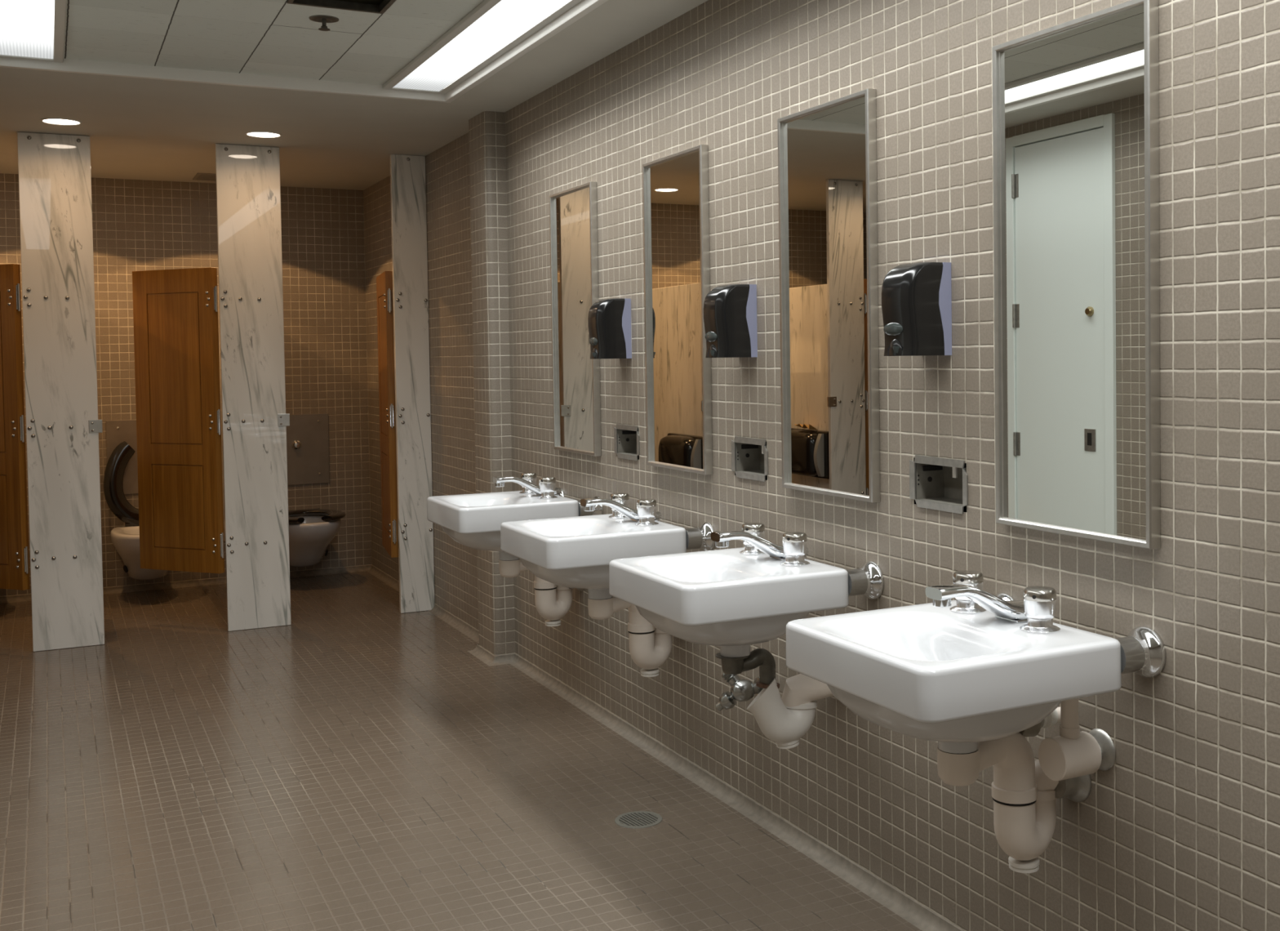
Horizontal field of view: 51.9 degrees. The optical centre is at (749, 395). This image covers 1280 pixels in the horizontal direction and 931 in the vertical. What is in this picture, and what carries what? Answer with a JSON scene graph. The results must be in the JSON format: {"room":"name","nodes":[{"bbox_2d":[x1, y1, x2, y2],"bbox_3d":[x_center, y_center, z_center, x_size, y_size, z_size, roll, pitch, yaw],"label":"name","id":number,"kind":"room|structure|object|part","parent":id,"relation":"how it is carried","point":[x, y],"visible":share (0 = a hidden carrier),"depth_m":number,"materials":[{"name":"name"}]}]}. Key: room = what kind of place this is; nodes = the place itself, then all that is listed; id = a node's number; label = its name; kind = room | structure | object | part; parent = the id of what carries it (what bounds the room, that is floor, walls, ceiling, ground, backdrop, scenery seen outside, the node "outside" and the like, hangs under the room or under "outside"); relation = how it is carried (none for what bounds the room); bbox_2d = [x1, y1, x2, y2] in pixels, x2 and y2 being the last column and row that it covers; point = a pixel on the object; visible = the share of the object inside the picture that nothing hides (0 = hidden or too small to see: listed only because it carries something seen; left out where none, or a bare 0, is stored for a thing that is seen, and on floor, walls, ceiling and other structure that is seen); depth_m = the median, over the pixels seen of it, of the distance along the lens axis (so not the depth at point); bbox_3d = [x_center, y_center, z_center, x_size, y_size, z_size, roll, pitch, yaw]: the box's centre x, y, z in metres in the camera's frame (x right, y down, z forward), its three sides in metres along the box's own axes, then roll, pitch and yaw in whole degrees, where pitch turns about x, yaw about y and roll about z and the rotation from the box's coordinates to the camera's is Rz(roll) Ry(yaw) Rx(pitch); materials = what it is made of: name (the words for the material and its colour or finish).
{"room":"public restroom","nodes":[
{"label":"public restroom","id":0,"kind":"room"},
{"bbox_2d":[0,173,371,596],"bbox_3d":[-4.313,-0.037,7.337,4.267,2.421,0.001,-2,2,-28],"label":"wall","id":1,"kind":"structure","parent":0,"point":[138,224],"depth_m":8.11,"materials":[{"name":"tile"}]},
{"bbox_2d":[106,419,137,493],"bbox_3d":[-3.571,0.359,7.723,0.391,0.437,0.037,-2,2,-28],"label":"flush plate","id":2,"kind":"object","parent":1,"relation":"attached to","point":[119,431],"visible":0.34,"depth_m":7.69,"materials":[{"name":"metal"}]},
{"bbox_2d":[103,440,168,580],"bbox_3d":[-3.435,0.668,7.486,0.442,0.801,0.594,-2,2,-28],"label":"toilet","id":3,"kind":"object","parent":1,"relation":"attached to","point":[125,539],"visible":0.46,"depth_m":7.58,"materials":[{"name":"white ceramic"}]},
{"bbox_3d":[-3.542,0.517,7.677,0.442,0.508,0.088,-2,2,-28],"label":"seat","id":4,"kind":"part","parent":3,"relation":"part of","materials":[{"name":"black plastic"}]},
{"bbox_3d":[-3.432,0.916,7.494,0.396,0.305,0.594,-2,2,-28],"label":"bowl","id":5,"kind":"part","parent":3,"relation":"part of","materials":[{"name":"white ceramic"}]},
{"bbox_2d":[0,564,371,603],"bbox_3d":[-4.288,1.156,7.357,4.267,0.034,0.039,-2,2,-28],"label":"baseboard","id":6,"kind":"structure","parent":1,"relation":"attached to","point":[22,597],"depth_m":7.85,"materials":[{"name":"brown tile"}]},
{"bbox_2d":[217,285,225,541],"bbox_3d":[-2.853,0.119,7.259,0.028,1.506,1.522,-2,2,-28],"label":"wall","id":7,"kind":"structure","parent":1,"relation":"attached to","point":[217,286],"depth_m":7.71,"materials":[{"name":"stone"}]},
{"bbox_2d":[286,413,329,484],"bbox_3d":[-2.810,0.336,8.131,0.391,0.437,0.037,-2,2,-28],"label":"flush plate","id":8,"kind":"object","parent":1,"relation":"attached to","point":[307,434],"visible":0.64,"depth_m":8.17,"materials":[{"name":"metal"}]},
{"bbox_2d":[288,507,346,566],"bbox_3d":[-2.671,0.875,7.901,0.442,0.342,0.594,-2,2,-28],"label":"toilet","id":9,"kind":"object","parent":1,"relation":"attached to","point":[311,531],"visible":0.7,"depth_m":7.79,"materials":[{"name":"white ceramic"}]},
{"bbox_3d":[-2.656,0.722,7.864,0.442,0.034,0.512,-2,2,-28],"label":"seat","id":10,"kind":"part","parent":9,"relation":"part of","materials":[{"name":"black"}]},
{"bbox_2d":[0,0,707,190],"bbox_3d":[-2.105,-1.188,3.149,4.267,0.081,9.418,-2,2,-28],"label":"ceiling","id":11,"kind":"structure","parent":0,"point":[137,128],"depth_m":5.70,"materials":[{"name":"paint"}]},
{"bbox_2d":[40,117,82,124],"bbox_3d":[-3.049,-1.213,5.801,0.165,0.008,0.165,-2,2,-28],"label":"recessed light","id":12,"kind":"object","parent":11,"relation":"in","point":[60,121],"visible":1,"depth_m":5.78,"materials":[{"name":"white glass"}]},
{"bbox_2d":[192,173,215,181],"bbox_3d":[-3.081,-1.270,7.637,0.284,0.008,0.290,-2,2,-28],"label":"ceiling vent","id":13,"kind":"object","parent":11,"relation":"in","point":[198,176],"visible":0.42,"depth_m":7.57,"materials":[{"name":"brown metal"}]},
{"bbox_2d":[244,130,281,137],"bbox_3d":[-2.301,-1.236,6.202,0.165,0.008,0.165,-2,2,-28],"label":"recessed light","id":14,"kind":"object","parent":11,"relation":"in","point":[255,133],"visible":1,"depth_m":6.17,"materials":[{"name":"white glass"}]},
{"bbox_2d":[63,0,484,84],"bbox_3d":[-0.576,-1.182,2.383,1.717,0.020,6.015,-2,2,-28],"label":"ceiling tiles","id":15,"kind":"structure","parent":11,"relation":"attached to","point":[269,37],"depth_m":4.43,"materials":[{"name":"white tile"}]},
{"bbox_2d":[0,0,66,62],"bbox_3d":[-1.252,-1.147,2.172,0.254,0.016,5.669,-2,2,-28],"label":"fluorescent light","id":16,"kind":"object","parent":15,"relation":"attached to","point":[30,29],"visible":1,"depth_m":4.27,"materials":[{"name":"white plastic"}]},
{"bbox_2d":[308,14,338,31],"bbox_3d":[-1.374,-1.200,4.232,0.094,0.037,0.094,-2,2,-28],"label":"sprinkler","id":17,"kind":"object","parent":15,"relation":"attached to","point":[324,19],"visible":1,"depth_m":4.22,"materials":[{"name":"metal"}]},
{"bbox_3d":[-1.374,-1.202,4.232,0.020,0.034,0.020,-2,2,-28],"label":"stem","id":18,"kind":"part","parent":17,"relation":"part of","materials":[{"name":"metal"}]},
{"bbox_2d":[286,0,395,13],"bbox_3d":[-1.227,-1.337,3.965,0.292,0.259,0.290,-2,2,-28],"label":"air vent","id":19,"kind":"object","parent":15,"relation":"attached to","point":[380,6],"depth_m":4.10,"materials":[{"name":"metal"}]},
{"bbox_2d":[382,0,582,93],"bbox_3d":[-0.025,-1.184,2.829,0.254,0.016,5.669,-2,2,-28],"label":"fluorescent light","id":20,"kind":"object","parent":15,"relation":"attached to","point":[493,28],"visible":1,"depth_m":4.52,"materials":[{"name":"white plastic"}]},
{"bbox_2d":[0,0,608,102],"bbox_3d":[-0.576,-1.151,2.384,1.717,0.045,6.015,-2,2,-28],"label":"trim","id":21,"kind":"structure","parent":11,"relation":"attached to","point":[584,7],"depth_m":4.91,"materials":[{"name":"white paint"}]},
{"bbox_2d":[0,571,921,930],"bbox_3d":[-2.072,1.272,3.226,4.267,0.001,9.418,-2,2,-28],"label":"floor","id":22,"kind":"structure","parent":0,"point":[350,764],"depth_m":4.05,"materials":[{"name":"tile"}]},
{"bbox_2d":[17,131,104,651],"bbox_3d":[-3.230,-0.015,6.167,0.318,2.418,0.044,-2,2,-28],"label":"marble panel","id":23,"kind":"object","parent":22,"relation":"on","point":[64,427],"visible":1,"depth_m":6.15,"materials":[{"name":"white stone"}]},
{"bbox_2d":[0,263,30,590],"bbox_3d":[-3.627,0.148,6.194,0.539,1.519,0.053,0,2,23],"label":"door","id":24,"kind":"structure","parent":23,"relation":"attached to","point":[14,534],"depth_m":6.10,"materials":[{"name":"brown wood"}]},
{"bbox_3d":[-3.633,-0.113,6.187,0.334,0.752,0.034,0,2,23],"label":"inset panel","id":25,"kind":"part","parent":24,"relation":"part of","materials":[{"name":"brown wood"}]},
{"bbox_3d":[-3.624,0.582,6.209,0.334,0.417,0.034,0,2,23],"label":"inset panel","id":26,"kind":"part","parent":24,"relation":"part of","materials":[{"name":"brown wood"}]},
{"bbox_2d":[214,143,291,631],"bbox_3d":[-2.478,-0.037,6.569,0.317,2.418,0.044,-2,2,-28],"label":"marble panel","id":27,"kind":"object","parent":22,"relation":"on","point":[255,420],"visible":1,"depth_m":6.55,"materials":[{"name":"white stone"}]},
{"bbox_2d":[132,266,224,573],"bbox_3d":[-2.875,0.126,6.597,0.539,1.519,0.053,0,2,23],"label":"door","id":28,"kind":"structure","parent":27,"relation":"attached to","point":[175,311],"depth_m":6.58,"materials":[{"name":"brown wood"}]},
{"bbox_3d":[-2.881,-0.136,6.590,0.334,0.752,0.034,0,2,23],"label":"inset panel","id":29,"kind":"part","parent":28,"relation":"part of","materials":[{"name":"brown wood"}]},
{"bbox_3d":[-2.872,0.560,6.612,0.334,0.417,0.034,0,2,23],"label":"inset panel","id":30,"kind":"part","parent":28,"relation":"part of","materials":[{"name":"brown wood"}]},
{"bbox_2d":[389,154,434,613],"bbox_3d":[-1.785,-0.058,6.941,0.180,2.418,0.038,-2,2,-28],"label":"marble panel","id":31,"kind":"object","parent":22,"relation":"on","point":[407,172],"visible":1,"depth_m":6.93,"materials":[{"name":"white stone"}]},
{"bbox_2d":[376,271,398,557],"bbox_3d":[-1.985,0.096,7.176,0.053,1.519,0.539,-1,2,-21],"label":"door","id":32,"kind":"structure","parent":31,"relation":"attached to","point":[384,280],"depth_m":6.96,"materials":[{"name":"brown wood"}]},
{"bbox_3d":[-1.990,-0.166,7.171,0.034,0.752,0.334,-1,2,-21],"label":"inset panel","id":33,"kind":"part","parent":32,"relation":"part of","materials":[{"name":"brown wood"}]},
{"bbox_3d":[-1.980,0.530,7.193,0.034,0.417,0.334,-1,2,-21],"label":"inset panel","id":34,"kind":"part","parent":32,"relation":"part of","materials":[{"name":"brown wood"}]},
{"bbox_2d":[614,810,662,828],"bbox_3d":[-0.321,1.229,3.797,0.138,0.004,0.138,-2,2,-28],"label":"floor drain","id":35,"kind":"object","parent":22,"relation":"on","point":[637,819],"visible":1,"depth_m":3.79,"materials":[{"name":"silver metal"}]},
{"bbox_2d":[468,111,515,655],"bbox_3d":[-1.159,-0.034,5.872,0.091,2.421,0.269,-2,2,-28],"label":"wall","id":36,"kind":"structure","parent":0,"point":[486,129],"depth_m":5.77,"materials":[{"name":"tile"}]},
{"bbox_2d":[363,0,1279,930],"bbox_3d":[-0.208,0.006,4.195,0.001,2.421,9.418,-2,2,-28],"label":"wall","id":37,"kind":"structure","parent":0,"point":[1181,832],"depth_m":3.02,"materials":[{"name":"tile"}]},
{"bbox_2d":[426,472,603,626],"bbox_3d":[-0.889,0.596,4.936,0.535,0.587,0.504,-2,2,-28],"label":"sink","id":38,"kind":"object","parent":37,"relation":"attached to","point":[474,520],"visible":0.59,"depth_m":4.87,"materials":[{"name":"white ceramic"}]},
{"bbox_2d":[426,490,578,559],"bbox_3d":[-0.928,0.501,4.913,0.450,0.231,0.488,-2,2,-28],"label":"basin","id":39,"kind":"object","parent":38,"relation":"in","point":[474,520],"depth_m":4.75,"materials":[{"name":"white ceramic"}]},
{"bbox_2d":[498,558,548,582],"bbox_3d":[-0.842,0.653,4.975,0.221,0.120,0.086,-2,2,-28],"label":"drain pipe","id":40,"kind":"object","parent":38,"relation":"on","point":[508,567],"depth_m":4.91,"materials":[{"name":"white"}]},
{"bbox_2d":[493,475,561,498],"bbox_3d":[-0.818,0.343,4.926,0.256,0.083,0.178,-2,2,-28],"label":"faucet","id":41,"kind":"object","parent":38,"relation":"on","point":[547,489],"depth_m":4.91,"materials":[{"name":"silver metal"}]},
{"bbox_2d":[519,472,537,493],"bbox_3d":[-0.858,0.340,5.094,0.075,0.079,0.074,-2,2,-28],"label":"handle","id":42,"kind":"object","parent":38,"relation":"on","point":[531,477],"depth_m":5.07,"materials":[{"name":"silver metal"}]},
{"bbox_2d":[549,181,601,456],"bbox_3d":[-0.670,-0.285,5.012,0.025,1.008,0.445,-2,2,-28],"label":"wall mirror","id":43,"kind":"object","parent":37,"relation":"attached to","point":[573,214],"visible":0.9,"depth_m":5.00,"materials":[{"name":"metal"}]},
{"bbox_2d":[500,492,715,676],"bbox_3d":[-0.454,0.615,4.125,0.535,0.587,0.504,-2,2,-28],"label":"sink","id":44,"kind":"object","parent":37,"relation":"attached to","point":[577,551],"visible":0.7,"depth_m":4.03,"materials":[{"name":"white ceramic"}]},
{"bbox_2d":[500,513,686,599],"bbox_3d":[-0.494,0.521,4.103,0.450,0.231,0.488,-2,2,-28],"label":"basin","id":45,"kind":"object","parent":44,"relation":"in","point":[577,551],"depth_m":3.94,"materials":[{"name":"white ceramic"}]},
{"bbox_2d":[608,492,629,518],"bbox_3d":[-0.423,0.359,4.284,0.075,0.079,0.074,-2,2,-28],"label":"handle","id":46,"kind":"object","parent":44,"relation":"on","point":[623,498],"depth_m":4.26,"materials":[{"name":"silver metal"}]},
{"bbox_2d":[587,595,650,624],"bbox_3d":[-0.407,0.672,4.165,0.221,0.120,0.086,-2,2,-28],"label":"drain pipe","id":47,"kind":"object","parent":44,"relation":"on","point":[600,607],"depth_m":4.11,"materials":[{"name":"white plastic"}]},
{"bbox_2d":[580,497,661,525],"bbox_3d":[-0.383,0.363,4.116,0.256,0.083,0.178,-2,2,-28],"label":"faucet","id":48,"kind":"object","parent":44,"relation":"on","point":[646,513],"depth_m":4.10,"materials":[{"name":"silver metal"}]},
{"bbox_2d":[587,297,631,358],"bbox_3d":[-0.495,-0.233,4.580,0.130,0.208,0.115,-2,2,-28],"label":"soap dispenser","id":49,"kind":"object","parent":37,"relation":"attached to","point":[609,320],"visible":1,"depth_m":4.53,"materials":[{"name":"black plastic"}]},
{"bbox_3d":[-0.540,-0.147,4.554,0.010,0.036,0.056,-2,2,-28],"label":"push lever","id":50,"kind":"part","parent":49,"relation":"part of","materials":[{"name":"black plastic"}]},
{"bbox_3d":[-0.453,-0.235,4.603,0.035,0.208,0.115,-2,2,-28],"label":"plate","id":51,"kind":"part","parent":49,"relation":"part of","materials":[{"name":"blue plastic"}]},
{"bbox_2d":[613,423,639,460],"bbox_3d":[-0.397,0.162,4.638,0.086,0.121,0.218,-2,2,-28],"label":"box","id":52,"kind":"object","parent":37,"relation":"attached to","point":[628,435],"visible":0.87,"depth_m":4.70,"materials":[{"name":"metal"}]},
{"bbox_2d":[367,564,964,930],"bbox_3d":[-0.249,1.200,4.201,0.130,0.034,9.418,-2,2,-28],"label":"baseboard","id":53,"kind":"structure","parent":37,"relation":"attached to","point":[911,910],"depth_m":3.96,"materials":[{"name":"beige tile"}]},
{"bbox_2d":[642,144,712,474],"bbox_3d":[-0.235,-0.266,4.202,0.025,1.008,0.445,-2,2,-28],"label":"wall mirror","id":54,"kind":"object","parent":37,"relation":"attached to","point":[675,186],"visible":0.94,"depth_m":4.18,"materials":[{"name":"metal"}]},
{"bbox_2d":[703,284,757,357],"bbox_3d":[-0.062,-0.214,3.773,0.130,0.208,0.115,-2,2,-28],"label":"soap dispenser","id":55,"kind":"object","parent":37,"relation":"attached to","point":[730,310],"visible":1,"depth_m":3.73,"materials":[{"name":"black plastic"}]},
{"bbox_3d":[-0.107,-0.128,3.747,0.010,0.036,0.056,-2,2,-28],"label":"push lever","id":56,"kind":"part","parent":55,"relation":"part of","materials":[{"name":"black plastic"}]},
{"bbox_3d":[-0.020,-0.215,3.795,0.035,0.208,0.115,-2,2,-28],"label":"plate","id":57,"kind":"part","parent":55,"relation":"part of","materials":[{"name":"blue plastic"}]},
{"bbox_2d":[715,672,763,711],"bbox_3d":[-0.029,0.849,3.781,0.119,0.126,0.094,-2,2,-28],"label":"shutoff valve","id":58,"kind":"object","parent":37,"relation":"attached to","point":[741,690],"visible":0.8,"depth_m":3.76,"materials":[{"name":"silver metal"}]},
{"bbox_3d":[-0.064,0.882,3.782,0.057,0.062,0.060,-2,2,-28],"label":"valve knob","id":59,"kind":"part","parent":58,"relation":"part of","materials":[{"name":"silver metal"}]},
{"bbox_2d":[721,672,740,685],"bbox_3d":[-0.050,0.816,3.788,0.061,0.060,0.042,0,2,29],"label":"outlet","id":60,"kind":"object","parent":58,"relation":"attached to","point":[732,679],"depth_m":3.77,"materials":[{"name":"silver metal"}]},
{"bbox_2d":[608,522,884,688],"bbox_3d":[-0.022,0.548,3.312,0.533,0.414,0.504,-2,2,-28],"label":"sink","id":61,"kind":"object","parent":37,"relation":"attached to","point":[734,599],"visible":0.99,"depth_m":3.17,"materials":[{"name":"white ceramic"}]},
{"bbox_2d":[608,546,848,657],"bbox_3d":[-0.059,0.540,3.293,0.450,0.231,0.488,-2,2,-28],"label":"basin","id":62,"kind":"object","parent":61,"relation":"in","point":[734,599],"depth_m":3.14,"materials":[{"name":"white ceramic"}]},
{"bbox_2d":[739,522,765,555],"bbox_3d":[0.011,0.379,3.474,0.075,0.079,0.074,-2,2,-28],"label":"handle","id":63,"kind":"object","parent":61,"relation":"on","point":[757,529],"depth_m":3.45,"materials":[{"name":"silver metal"}]},
{"bbox_2d":[710,530,809,566],"bbox_3d":[0.051,0.382,3.306,0.256,0.083,0.178,-2,2,-28],"label":"faucet","id":64,"kind":"object","parent":61,"relation":"on","point":[793,551],"depth_m":3.29,"materials":[{"name":"silver metal"}]},
{"bbox_2d":[731,435,768,481],"bbox_3d":[0.036,0.182,3.831,0.086,0.121,0.218,-2,2,-28],"label":"box","id":65,"kind":"object","parent":37,"relation":"attached to","point":[752,454],"visible":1,"depth_m":3.90,"materials":[{"name":"metal"}]},
{"bbox_2d":[746,673,833,748],"bbox_3d":[0.129,0.802,3.398,0.277,0.218,0.141,-1,2,-5],"label":"trap","id":66,"kind":"object","parent":37,"relation":"attached to","point":[784,722],"visible":0.89,"depth_m":3.37,"materials":[{"name":"white plastic"}]},
{"bbox_3d":[0.169,0.764,3.402,0.177,0.119,0.087,0,2,20],"label":"waste arm","id":67,"kind":"part","parent":66,"relation":"part of","materials":[{"name":"paint"}]},
{"bbox_2d":[777,88,879,502],"bbox_3d":[0.199,-0.247,3.392,0.025,1.008,0.445,-2,2,-28],"label":"wall mirror","id":68,"kind":"object","parent":37,"relation":"attached to","point":[827,152],"visible":1,"depth_m":3.37,"materials":[{"name":"metal"}]},
{"bbox_2d":[881,262,951,355],"bbox_3d":[0.371,-0.195,2.965,0.130,0.208,0.115,-2,2,-28],"label":"soap dispenser","id":69,"kind":"object","parent":37,"relation":"attached to","point":[917,297],"visible":1,"depth_m":2.92,"materials":[{"name":"black plastic"}]},
{"bbox_3d":[0.326,-0.108,2.939,0.010,0.036,0.056,-2,2,-28],"label":"push lever","id":70,"kind":"part","parent":69,"relation":"part of","materials":[{"name":"black plastic"}]},
{"bbox_3d":[0.413,-0.196,2.988,0.035,0.208,0.115,-2,2,-28],"label":"plate","id":71,"kind":"part","parent":69,"relation":"part of","materials":[{"name":"blue plastic"}]},
{"bbox_2d":[909,454,968,514],"bbox_3d":[0.469,0.201,3.024,0.086,0.121,0.218,-2,2,-28],"label":"recessed soap dish","id":72,"kind":"object","parent":37,"relation":"attached to","point":[944,481],"visible":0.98,"depth_m":3.08,"materials":[{"name":"metal"}]},
{"bbox_2d":[786,569,1165,872],"bbox_3d":[0.415,0.654,2.505,0.535,0.587,0.504,-2,2,-28],"label":"sink","id":73,"kind":"object","parent":37,"relation":"attached to","point":[976,674],"visible":1,"depth_m":2.46,"materials":[{"name":"white ceramic"}]},
{"bbox_2d":[786,600,1121,753],"bbox_3d":[0.375,0.560,2.483,0.450,0.231,0.488,-2,2,-28],"label":"basin","id":74,"kind":"object","parent":73,"relation":"in","point":[966,678],"depth_m":2.35,"materials":[{"name":"white ceramic"}]},
{"bbox_2d":[949,569,986,613],"bbox_3d":[0.446,0.398,2.663,0.075,0.079,0.074,-2,2,-28],"label":"handle","id":75,"kind":"object","parent":73,"relation":"on","point":[965,605],"depth_m":2.64,"materials":[{"name":"silver metal"}]},
{"bbox_2d":[937,732,1035,791],"bbox_3d":[0.462,0.711,2.544,0.221,0.120,0.086,-2,2,-28],"label":"drain pipe","id":76,"kind":"object","parent":73,"relation":"on","point":[1011,757],"depth_m":2.52,"materials":[{"name":"white plastic"}]},
{"bbox_2d":[925,583,1060,633],"bbox_3d":[0.485,0.401,2.496,0.256,0.083,0.178,-2,2,-28],"label":"faucet","id":77,"kind":"object","parent":73,"relation":"on","point":[1035,614],"depth_m":2.49,"materials":[{"name":"silver metal"}]},
{"bbox_3d":[0.591,0.762,2.634,0.087,0.065,0.071,0,2,18],"label":"waste arm","id":78,"kind":"part","parent":73,"relation":"part of","materials":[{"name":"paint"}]},
{"bbox_2d":[991,0,1160,549],"bbox_3d":[0.633,-0.227,2.582,0.025,1.008,0.445,-2,2,-28],"label":"wall mirror","id":79,"kind":"object","parent":37,"relation":"attached to","point":[1076,101],"visible":1,"depth_m":2.55,"materials":[{"name":"metal"}]}
]}

